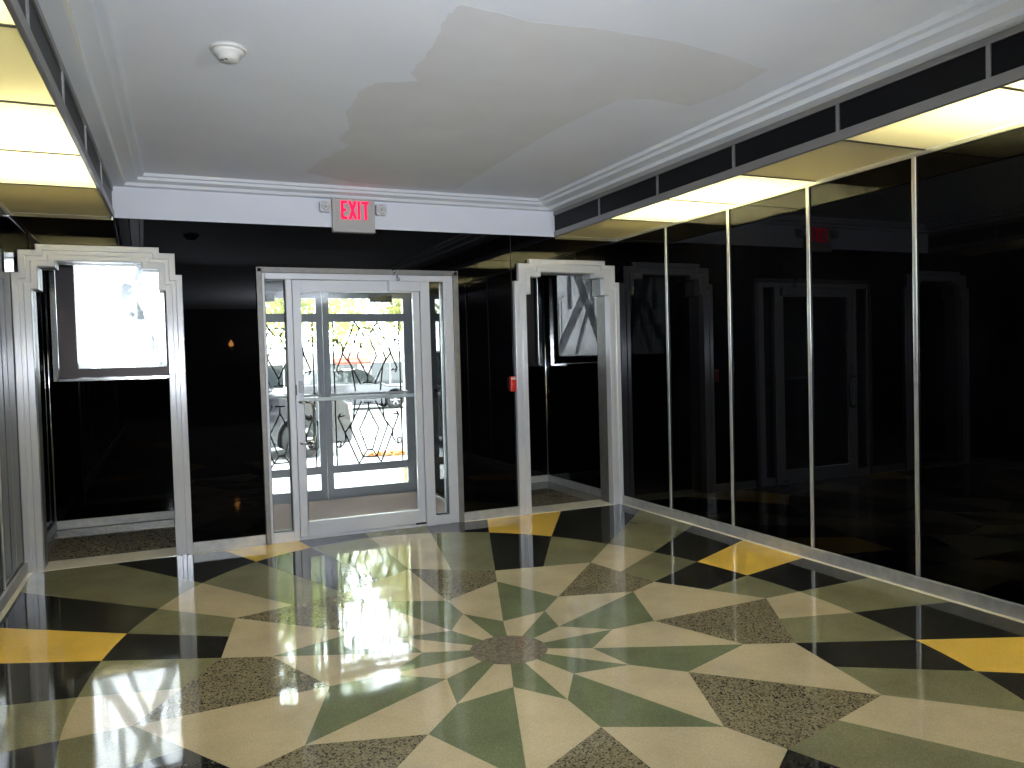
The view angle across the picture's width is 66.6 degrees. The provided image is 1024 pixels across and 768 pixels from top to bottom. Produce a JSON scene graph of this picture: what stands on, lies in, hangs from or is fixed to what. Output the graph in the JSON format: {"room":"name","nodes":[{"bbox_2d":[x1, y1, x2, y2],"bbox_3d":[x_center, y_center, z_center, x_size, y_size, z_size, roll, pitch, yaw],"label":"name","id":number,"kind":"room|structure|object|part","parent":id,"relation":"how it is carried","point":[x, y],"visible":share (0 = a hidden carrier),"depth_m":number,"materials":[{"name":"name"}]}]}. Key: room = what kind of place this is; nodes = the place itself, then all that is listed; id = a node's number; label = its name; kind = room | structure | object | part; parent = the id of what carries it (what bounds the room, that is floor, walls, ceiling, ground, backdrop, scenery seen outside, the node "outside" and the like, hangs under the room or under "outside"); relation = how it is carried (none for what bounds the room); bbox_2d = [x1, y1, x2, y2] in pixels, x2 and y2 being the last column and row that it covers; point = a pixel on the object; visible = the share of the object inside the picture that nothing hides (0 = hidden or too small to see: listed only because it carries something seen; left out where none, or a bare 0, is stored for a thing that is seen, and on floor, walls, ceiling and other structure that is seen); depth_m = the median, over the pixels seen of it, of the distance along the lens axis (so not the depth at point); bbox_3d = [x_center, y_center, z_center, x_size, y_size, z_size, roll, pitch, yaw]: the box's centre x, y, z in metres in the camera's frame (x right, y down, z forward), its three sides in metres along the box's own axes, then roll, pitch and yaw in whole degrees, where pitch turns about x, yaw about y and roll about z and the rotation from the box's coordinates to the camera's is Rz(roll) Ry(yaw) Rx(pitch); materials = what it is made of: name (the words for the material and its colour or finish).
{"room":"lobby","nodes":[
{"label":"lobby","id":0,"kind":"room"},
{"bbox_2d":[0,208,53,595],"bbox_3d":[-1.066,0.054,-0.114,0.120,3.200,16.027,-2,2,-24],"label":"wall","id":1,"kind":"structure","parent":0,"point":[9,443],"depth_m":5.28,"materials":[{"name":"black glass"}]},
{"bbox_2d":[0,471,5,590],"bbox_3d":[-3.168,0.045,4.773,0.014,2.467,0.026,-2,2,-24],"label":"trim","id":2,"kind":"structure","parent":1,"relation":"attached to","point":[1,512],"depth_m":4.79,"materials":[{"name":"silver metal"}]},
{"bbox_2d":[0,203,9,214],"bbox_3d":[-0.655,-1.068,-0.980,0.012,0.018,14.150,-2,2,-24],"label":"trim","id":3,"kind":"structure","parent":1,"relation":"attached to","point":[2,207],"depth_m":5.30,"materials":[{"name":"silver metal"}]},
{"bbox_2d":[0,522,56,613],"bbox_3d":[-0.903,1.413,-0.179,0.022,0.079,15.727,-2,2,-24],"label":"baseboard","id":4,"kind":"structure","parent":1,"relation":"attached to","point":[18,578],"depth_m":5.13,"materials":[{"name":"grey metal"}]},
{"bbox_2d":[0,23,96,188],"bbox_3d":[-1.682,-1.201,2.077,0.608,0.108,5.773,-2,2,-24],"label":"trim","id":5,"kind":"structure","parent":1,"relation":"attached to","point":[1,24],"depth_m":3.97,"materials":[{"name":"grey metal"}]},
{"bbox_2d":[0,0,105,216],"bbox_3d":[-1.732,-1.278,2.253,0.688,0.250,7.360,-2,2,-24],"label":"ceiling","id":6,"kind":"structure","parent":0,"point":[66,3],"depth_m":3.09,"materials":[{"name":"white paint"}]},
{"bbox_2d":[0,0,14,24],"bbox_3d":[-1.538,-1.225,1.681,0.549,0.164,1.627,-2,2,-24],"label":"ceiling light","id":7,"kind":"object","parent":6,"relation":"attached to","point":[5,18],"visible":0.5,"depth_m":2.46,"materials":[{"name":"plastic"}]},
{"bbox_2d":[0,27,54,104],"bbox_3d":[-2.030,-1.167,2.815,0.569,0.004,0.827,-2,2,-24],"label":"soffit panel","id":8,"kind":"object","parent":6,"relation":"attached to","point":[20,79],"visible":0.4,"depth_m":2.95,"materials":[{"name":"plastic"}]},
{"bbox_2d":[0,102,95,187],"bbox_3d":[-2.519,-1.270,3.953,0.608,0.164,1.637,-2,2,-24],"label":"ceiling light","id":9,"kind":"object","parent":6,"relation":"attached to","point":[23,127],"visible":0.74,"depth_m":3.95,"materials":[{"name":"plastic"}]},
{"bbox_3d":[-2.360,-1.182,3.579,0.588,0.004,0.822,-2,2,-24],"label":"diffuser panel","id":10,"kind":"part","parent":9,"relation":"part of","materials":[{"name":"plastic"}]},
{"bbox_3d":[-2.686,-1.197,4.335,0.608,0.004,0.807,-2,2,-24],"label":"diffuser panel","id":11,"kind":"part","parent":9,"relation":"part of","materials":[{"name":"plastic"}]},
{"bbox_2d":[0,184,110,216],"bbox_3d":[-3.042,-1.213,5.161,0.631,0.004,0.977,-2,2,-24],"label":"soffit panel","id":12,"kind":"object","parent":6,"relation":"attached to","point":[16,198],"visible":0.91,"depth_m":5.14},
{"bbox_2d":[3,0,114,217],"bbox_3d":[-0.175,-1.210,-0.768,0.119,0.233,14.151,-2,2,-23],"label":"trim","id":13,"kind":"structure","parent":0,"point":[27,16],"depth_m":3.31,"materials":[{"name":"black"}]},
{"bbox_3d":[-0.179,-1.310,-0.772,0.117,0.034,14.151,-2,2,-23],"label":"trim","id":14,"kind":"part","parent":13,"relation":"part of","materials":[{"name":"silver metal"}]},
{"bbox_2d":[46,270,174,520],"bbox_3d":[-3.723,-0.007,7.311,1.068,2.600,0.300,-2,2,-24],"label":"wall","id":15,"kind":"structure","parent":0,"point":[113,439],"depth_m":7.17,"materials":[{"name":"black glass"}]},
{"bbox_2d":[42,270,56,521],"bbox_3d":[-4.130,0.026,6.951,0.030,2.421,0.032,-2,2,-24],"label":"trim","id":16,"kind":"structure","parent":15,"relation":"attached to","point":[43,271],"depth_m":6.94,"materials":[{"name":"silver metal"}]},
{"bbox_2d":[48,265,168,381],"bbox_3d":[-3.723,-0.622,7.264,0.980,1.170,0.285,-2,2,-24],"label":"window","id":17,"kind":"structure","parent":15,"relation":"in","point":[63,292],"depth_m":7.34,"materials":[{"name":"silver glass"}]},
{"bbox_3d":[-3.712,-0.661,7.404,0.749,1.010,0.004,-2,2,-24],"label":"pane","id":18,"kind":"part","parent":17,"relation":"part of","materials":[{"name":"clear glass"}]},
{"bbox_2d":[56,510,174,529],"bbox_3d":[-3.613,1.254,7.208,1.046,0.079,0.022,-2,2,-24],"label":"baseboard","id":19,"kind":"structure","parent":15,"relation":"attached to","point":[162,515],"depth_m":7.18,"materials":[{"name":"grey metal"}]},
{"bbox_2d":[9,186,616,541],"bbox_3d":[-1.285,-0.253,6.621,4.976,3.000,0.223,-2,2,-24],"label":"wall","id":20,"kind":"structure","parent":0,"point":[217,262],"depth_m":6.18,"materials":[{"name":"black glass"}]},
{"bbox_2d":[8,213,112,219],"bbox_3d":[-3.238,-1.204,5.606,0.658,0.020,0.012,-2,2,-24],"label":"trim","id":21,"kind":"structure","parent":20,"relation":"attached to","point":[11,214],"depth_m":5.60,"materials":[{"name":"silver metal"}]},
{"bbox_2d":[11,244,192,572],"bbox_3d":[-3.030,0.155,5.818,1.107,2.332,0.243,-2,2,-24],"label":"trim","id":22,"kind":"structure","parent":20,"relation":"attached to","point":[27,281],"depth_m":5.62,"materials":[{"name":"silver metal"}]},
{"bbox_2d":[319,198,386,233],"bbox_3d":[-1.305,-1.385,6.420,0.552,0.273,0.094,-2,2,-24],"label":"exit sign","id":23,"kind":"object","parent":20,"relation":"attached to","point":[357,216],"visible":1,"depth_m":6.40,"materials":[{"name":"grey plastic"}]},
{"bbox_2d":[193,506,518,552],"bbox_3d":[-1.197,1.209,6.558,2.768,0.079,0.022,-2,2,-24],"label":"baseboard","id":24,"kind":"structure","parent":20,"relation":"attached to","point":[203,546],"depth_m":6.17,"materials":[{"name":"grey metal"}]},
{"bbox_2d":[256,267,464,544],"bbox_3d":[-1.232,0.149,6.538,1.684,2.208,0.211,-2,2,-24],"label":"door","id":25,"kind":"structure","parent":20,"relation":"in","point":[295,280],"depth_m":6.56,"materials":[{"name":"metal"}]},
{"bbox_3d":[-1.706,0.022,6.290,0.033,0.095,0.014,-2,2,-24],"label":"lock plate","id":26,"kind":"part","parent":25,"relation":"part of","materials":[{"name":"silver metal"}]},
{"bbox_3d":[-1.651,0.311,6.277,0.143,0.360,0.063,-2,2,-7],"label":"pull handle","id":27,"kind":"part","parent":25,"relation":"part of","materials":[{"name":"silver metal"}]},
{"bbox_3d":[-0.981,-0.913,6.572,0.066,0.097,0.046,-2,2,-24],"label":"closer arm","id":28,"kind":"part","parent":25,"relation":"part of","materials":[{"name":"silver metal"}]},
{"bbox_3d":[-1.263,0.169,6.525,0.939,1.870,0.006,-2,2,-24],"label":"pane","id":29,"kind":"part","parent":25,"relation":"part of","materials":[{"name":"clear glass"}]},
{"bbox_2d":[509,376,516,391],"bbox_3d":[0.011,0.000,7.054,0.056,0.138,0.056,-2,2,-24],"label":"fire alarm box","id":30,"kind":"object","parent":20,"relation":"attached to","point":[512,379],"visible":1,"depth_m":7.04,"materials":[{"name":"red plastic"}]},
{"bbox_2d":[512,259,623,514],"bbox_3d":[0.502,0.009,7.390,1.107,2.332,0.243,-2,2,-24],"label":"trim","id":31,"kind":"structure","parent":20,"relation":"attached to","point":[605,289],"depth_m":7.45,"materials":[{"name":"silver metal"}]},
{"bbox_2d":[555,237,616,241],"bbox_3d":[0.701,-1.367,7.359,0.664,0.020,0.012,-2,2,-24],"label":"trim","id":32,"kind":"structure","parent":20,"relation":"attached to","point":[562,238],"depth_m":7.36,"materials":[{"name":"silver metal"}]},
{"bbox_2d":[429,283,444,498],"bbox_3d":[-0.520,-0.066,7.970,0.360,2.500,1.610,-2,2,-24],"label":"wall","id":33,"kind":"structure","parent":0,"point":[433,287],"depth_m":8.13,"materials":[{"name":"black glass"}]},
{"bbox_2d":[0,482,1023,767],"bbox_3d":[1.283,1.364,0.999,4.976,0.023,16.100,-2,2,-24],"label":"floor","id":34,"kind":"structure","parent":0,"point":[580,630],"depth_m":3.74,"materials":[{"name":"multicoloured stone"}]},
{"bbox_2d":[273,491,444,530],"bbox_3d":[-1.583,1.226,7.427,1.960,0.013,1.560,-2,2,-24],"label":"entrance mat","id":35,"kind":"object","parent":34,"relation":"on","point":[373,504],"visible":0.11,"depth_m":7.66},
{"bbox_2d":[38,0,1023,211],"bbox_3d":[1.536,-1.441,-0.011,3.795,0.087,14.150,-2,2,-24],"label":"ceiling","id":36,"kind":"structure","parent":0,"point":[529,105],"depth_m":3.99,"materials":[{"name":"paint"}]},
{"bbox_2d":[209,41,246,63],"bbox_3d":[-1.283,-1.488,3.523,0.160,0.061,0.160,-2,2,-24],"label":"smoke detector","id":37,"kind":"object","parent":36,"relation":"attached to","point":[227,52],"visible":1,"depth_m":3.48,"materials":[{"name":"grey plastic"}]},
{"bbox_2d":[528,275,546,475],"bbox_3d":[-0.155,-0.155,8.899,1.068,2.600,0.300,-2,2,-24],"label":"wall","id":38,"kind":"structure","parent":0,"point":[536,382],"depth_m":8.95,"materials":[{"name":"black glass"}]},
{"bbox_2d":[526,277,542,366],"bbox_3d":[-0.162,-0.769,8.848,0.980,1.170,0.285,-2,2,-24],"label":"window","id":39,"kind":"structure","parent":38,"relation":"in","point":[530,297],"depth_m":9.00,"materials":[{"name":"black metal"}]},
{"bbox_3d":[-0.201,-0.777,8.910,0.940,1.155,0.140,-2,2,-24],"label":"frame","id":40,"kind":"part","parent":39,"relation":"part of","materials":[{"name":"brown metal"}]},
{"bbox_2d":[531,475,547,482],"bbox_3d":[-0.065,1.108,8.787,1.046,0.079,0.022,-2,2,-24],"label":"baseboard","id":41,"kind":"structure","parent":38,"relation":"attached to","point":[541,478],"depth_m":8.95,"materials":[{"name":"grey metal"}]},
{"bbox_2d":[542,275,549,474],"bbox_3d":[0.387,-0.161,8.961,0.030,2.421,0.032,-2,2,-24],"label":"trim","id":42,"kind":"structure","parent":38,"relation":"attached to","point":[543,276],"depth_m":8.95,"materials":[{"name":"silver metal"}]},
{"bbox_2d":[545,122,1023,604],"bbox_3d":[3.586,-0.139,1.956,0.120,3.200,16.027,-2,2,-24],"label":"wall","id":43,"kind":"structure","parent":0,"point":[970,195],"depth_m":5.07,"materials":[{"name":"black glass"}]},
{"bbox_2d":[664,226,671,507],"bbox_3d":[1.361,-0.142,6.789,0.014,2.467,0.026,-2,2,-24],"label":"trim","id":44,"kind":"structure","parent":43,"relation":"attached to","point":[665,227],"depth_m":6.78,"materials":[{"name":"silver metal"}]},
{"bbox_2d":[726,208,734,525],"bbox_3d":[1.694,-0.128,6.043,0.014,2.467,0.026,-2,2,-24],"label":"trim","id":45,"kind":"structure","parent":43,"relation":"attached to","point":[727,210],"depth_m":6.04,"materials":[{"name":"silver metal"}]},
{"bbox_2d":[548,475,1023,620],"bbox_3d":[3.619,1.226,1.833,0.022,0.079,15.727,-2,2,-24],"label":"baseboard","id":46,"kind":"structure","parent":43,"relation":"attached to","point":[1000,606],"depth_m":5.13,"materials":[{"name":"grey metal"}]},
{"bbox_2d":[805,185,814,547],"bbox_3d":[2.027,-0.114,5.296,0.014,2.467,0.026,-2,2,-24],"label":"trim","id":47,"kind":"structure","parent":43,"relation":"attached to","point":[806,186],"depth_m":5.29,"materials":[{"name":"silver metal"}]},
{"bbox_2d":[609,86,1023,222],"bbox_3d":[2.241,-1.366,3.902,0.637,0.108,5.738,-2,2,-24],"label":"trim","id":48,"kind":"structure","parent":43,"relation":"attached to","point":[1004,87],"depth_m":4.95,"materials":[{"name":"grey metal"}]},
{"bbox_2d":[616,122,1023,240],"bbox_3d":[3.877,-1.255,1.036,0.012,0.018,14.150,-2,2,-24],"label":"trim","id":49,"kind":"structure","parent":43,"relation":"attached to","point":[1019,125],"depth_m":4.91,"materials":[{"name":"silver metal"}]},
{"bbox_2d":[911,154,920,576],"bbox_3d":[2.360,-0.099,4.550,0.014,2.467,0.026,-2,2,-24],"label":"trim","id":50,"kind":"structure","parent":43,"relation":"attached to","point":[913,158],"depth_m":4.54,"materials":[{"name":"silver metal"}]},
{"bbox_2d":[553,22,1023,236],"bbox_3d":[3.283,-1.353,0.770,0.038,0.233,14.150,-2,2,-24],"label":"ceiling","id":51,"kind":"structure","parent":0,"point":[995,61],"depth_m":4.22,"materials":[{"name":"black"}]},
{"bbox_2d":[558,121,1023,238],"bbox_3d":[2.184,-1.441,3.996,0.684,0.250,7.360,-2,2,-24],"label":"ceiling","id":52,"kind":"structure","parent":0,"point":[1022,121],"depth_m":4.98,"materials":[{"name":"white paint"}]},
{"bbox_2d":[560,220,668,238],"bbox_3d":[0.889,-1.377,6.940,0.637,0.004,0.922,-2,2,-24],"label":"soffit panel","id":53,"kind":"object","parent":52,"relation":"attached to","point":[608,229],"visible":1,"depth_m":6.92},
{"bbox_2d":[612,175,810,221],"bbox_3d":[1.402,-1.435,5.783,0.637,0.164,1.592,-2,2,-24],"label":"ceiling light","id":54,"kind":"object","parent":52,"relation":"attached to","point":[738,189],"visible":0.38,"depth_m":5.65,"materials":[{"name":"plastic"}]},
{"bbox_3d":[1.242,-1.362,6.148,0.637,0.004,0.797,-2,2,-24],"label":"diffuser panel","id":55,"kind":"part","parent":54,"relation":"part of","materials":[{"name":"plastic"}]},
{"bbox_3d":[1.568,-1.347,5.418,0.637,0.004,0.787,-2,2,-24],"label":"diffuser panel","id":56,"kind":"part","parent":54,"relation":"part of","materials":[{"name":"plastic"}]},
{"bbox_2d":[745,141,920,180],"bbox_3d":[1.895,-1.333,4.683,0.637,0.004,0.807,-2,2,-24],"label":"soffit panel","id":57,"kind":"object","parent":52,"relation":"attached to","point":[840,157],"visible":1,"depth_m":4.65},
{"bbox_2d":[846,80,1023,148],"bbox_3d":[2.400,-1.391,3.543,0.637,0.164,1.667,-2,2,-24],"label":"ceiling light","id":58,"kind":"object","parent":52,"relation":"attached to","point":[997,108],"visible":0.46,"depth_m":3.91,"materials":[{"name":"plastic"}]},
{"bbox_3d":[2.578,-1.304,3.151,0.637,0.004,0.802,-2,2,-24],"label":"diffuser panel","id":59,"kind":"part","parent":58,"relation":"part of","materials":[{"name":"plastic"}]},
{"bbox_3d":[-2.041,-1.183,8.233,16.000,5.200,0.050,-2,2,-24],"label":"wall","id":60,"kind":"structure","parent":0,"visible":0},
{"bbox_2d":[265,290,327,503],"bbox_3d":[-2.417,0.135,7.976,0.987,2.182,0.110,-2,2,-24],"label":"door","id":61,"kind":"structure","parent":60,"relation":"in","point":[270,296],"depth_m":8.13,"materials":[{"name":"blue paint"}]},
{"bbox_2d":[266,322,317,467],"bbox_3d":[-2.394,0.126,8.006,0.734,1.526,0.022,-2,2,-24],"label":"iron grille","id":62,"kind":"object","parent":61,"relation":"attached to","point":[269,329],"depth_m":8.05,"materials":[{"name":"grey metal"}]},
{"bbox_2d":[265,281,416,504],"bbox_3d":[-1.978,0.007,8.202,2.120,2.420,0.100,-2,2,-24],"label":"trim","id":63,"kind":"structure","parent":60,"relation":"attached to","point":[269,285],"depth_m":7.98,"materials":[{"name":"blue paint"}]},
{"bbox_2d":[321,292,416,497],"bbox_3d":[-1.510,0.098,8.380,0.987,2.182,0.110,-2,2,-24],"label":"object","id":64,"kind":"structure","parent":60,"relation":"in","point":[405,317],"depth_m":8.38,"materials":[{"name":"blue paint"}]},
{"bbox_2d":[332,322,403,464],"bbox_3d":[-1.547,0.090,8.383,0.734,1.526,0.022,-2,2,-24],"label":"iron grille","id":65,"kind":"object","parent":64,"relation":"attached to","point":[394,462],"depth_m":8.38,"materials":[{"name":"grey metal"}]},
{"label":"outside","id":66,"kind":"structure","parent":0,"visible":0},
{"bbox_2d":[272,468,399,493],"bbox_3d":[-2.647,1.370,9.831,60.000,0.330,3.270,-2,2,-24],"label":"sidewalk","id":67,"kind":"structure","parent":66,"point":[372,477],"depth_m":10.57,"materials":[{"name":"concrete"}]},
{"bbox_2d":[400,299,406,481],"bbox_3d":[-1.336,-0.150,9.759,0.170,2.900,0.183,-2,2,-24],"label":"porch post","id":68,"kind":"object","parent":67,"relation":"on","point":[403,471],"visible":0.06,"depth_m":9.75,"materials":[{"name":"beige paint"}]},
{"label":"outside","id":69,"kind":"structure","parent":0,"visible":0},
{"bbox_2d":[271,403,405,469],"bbox_3d":[-14.464,0.987,36.349,120.000,0.270,54.800,-2,2,-24],"label":"street","id":70,"kind":"structure","parent":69,"point":[369,428],"depth_m":15.99,"materials":[{"name":"grey asphalt"}]},
{"bbox_2d":[75,265,164,361],"bbox_3d":[-15.043,-4.019,27.063,7.632,10.361,7.804,-2,2,-24],"label":"tree","id":71,"kind":"object","parent":70,"relation":"on","point":[78,265],"visible":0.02,"depth_m":27.63,"materials":[{"name":"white plant"}]},
{"bbox_2d":[91,357,355,457],"bbox_3d":[-5.263,0.422,13.442,4.770,1.800,2.010,-2,2,-24],"label":"car","id":72,"kind":"object","parent":70,"relation":"on","point":[279,434],"visible":0.22,"depth_m":13.34,"materials":[{"name":"black paint"}]},
{"bbox_2d":[148,273,332,313],"bbox_3d":[-7.352,-5.003,21.105,5.739,12.279,5.842,-1,2,18],"label":"tree","id":73,"kind":"object","parent":70,"relation":"on","point":[303,304],"visible":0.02,"depth_m":22.32,"materials":[{"name":"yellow plant"}]},
{"bbox_2d":[266,299,385,357],"bbox_3d":[-8.954,-4.541,33.492,7.303,10.665,8.221,-1,2,24],"label":"tree","id":74,"kind":"object","parent":70,"relation":"on","point":[346,326],"visible":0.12,"depth_m":32.92,"materials":[{"name":"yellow plant"}]},
{"bbox_2d":[268,351,403,393],"bbox_3d":[-9.357,-0.532,40.732,14.000,2.150,6.900,-2,2,-24],"label":"building","id":75,"kind":"structure","parent":70,"relation":"on","point":[389,377],"depth_m":38.43,"materials":[{"name":"paint"}]},
{"bbox_2d":[285,368,403,407],"bbox_3d":[-5.586,0.172,27.364,4.470,1.440,1.910,-2,2,-24],"label":"car","id":76,"kind":"object","parent":70,"relation":"on","point":[344,383],"visible":0.35,"depth_m":26.68,"materials":[{"name":"grey paint"}]},
{"bbox_2d":[350,449,405,457],"bbox_3d":[-2.062,1.198,13.563,1.515,0.074,0.833,-3,2,-34],"label":"fallen leaves","id":77,"kind":"object","parent":70,"relation":"on","point":[390,452],"visible":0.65,"depth_m":13.48,"materials":[{"name":"yellow plant"}]},
{"bbox_2d":[371,299,401,341],"bbox_3d":[-1.858,-5.181,25.119,6.334,12.082,7.177,-3,2,-28],"label":"tree","id":78,"kind":"object","parent":70,"relation":"on","point":[393,309],"visible":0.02,"depth_m":24.98,"materials":[{"name":"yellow plant"}]}
]}

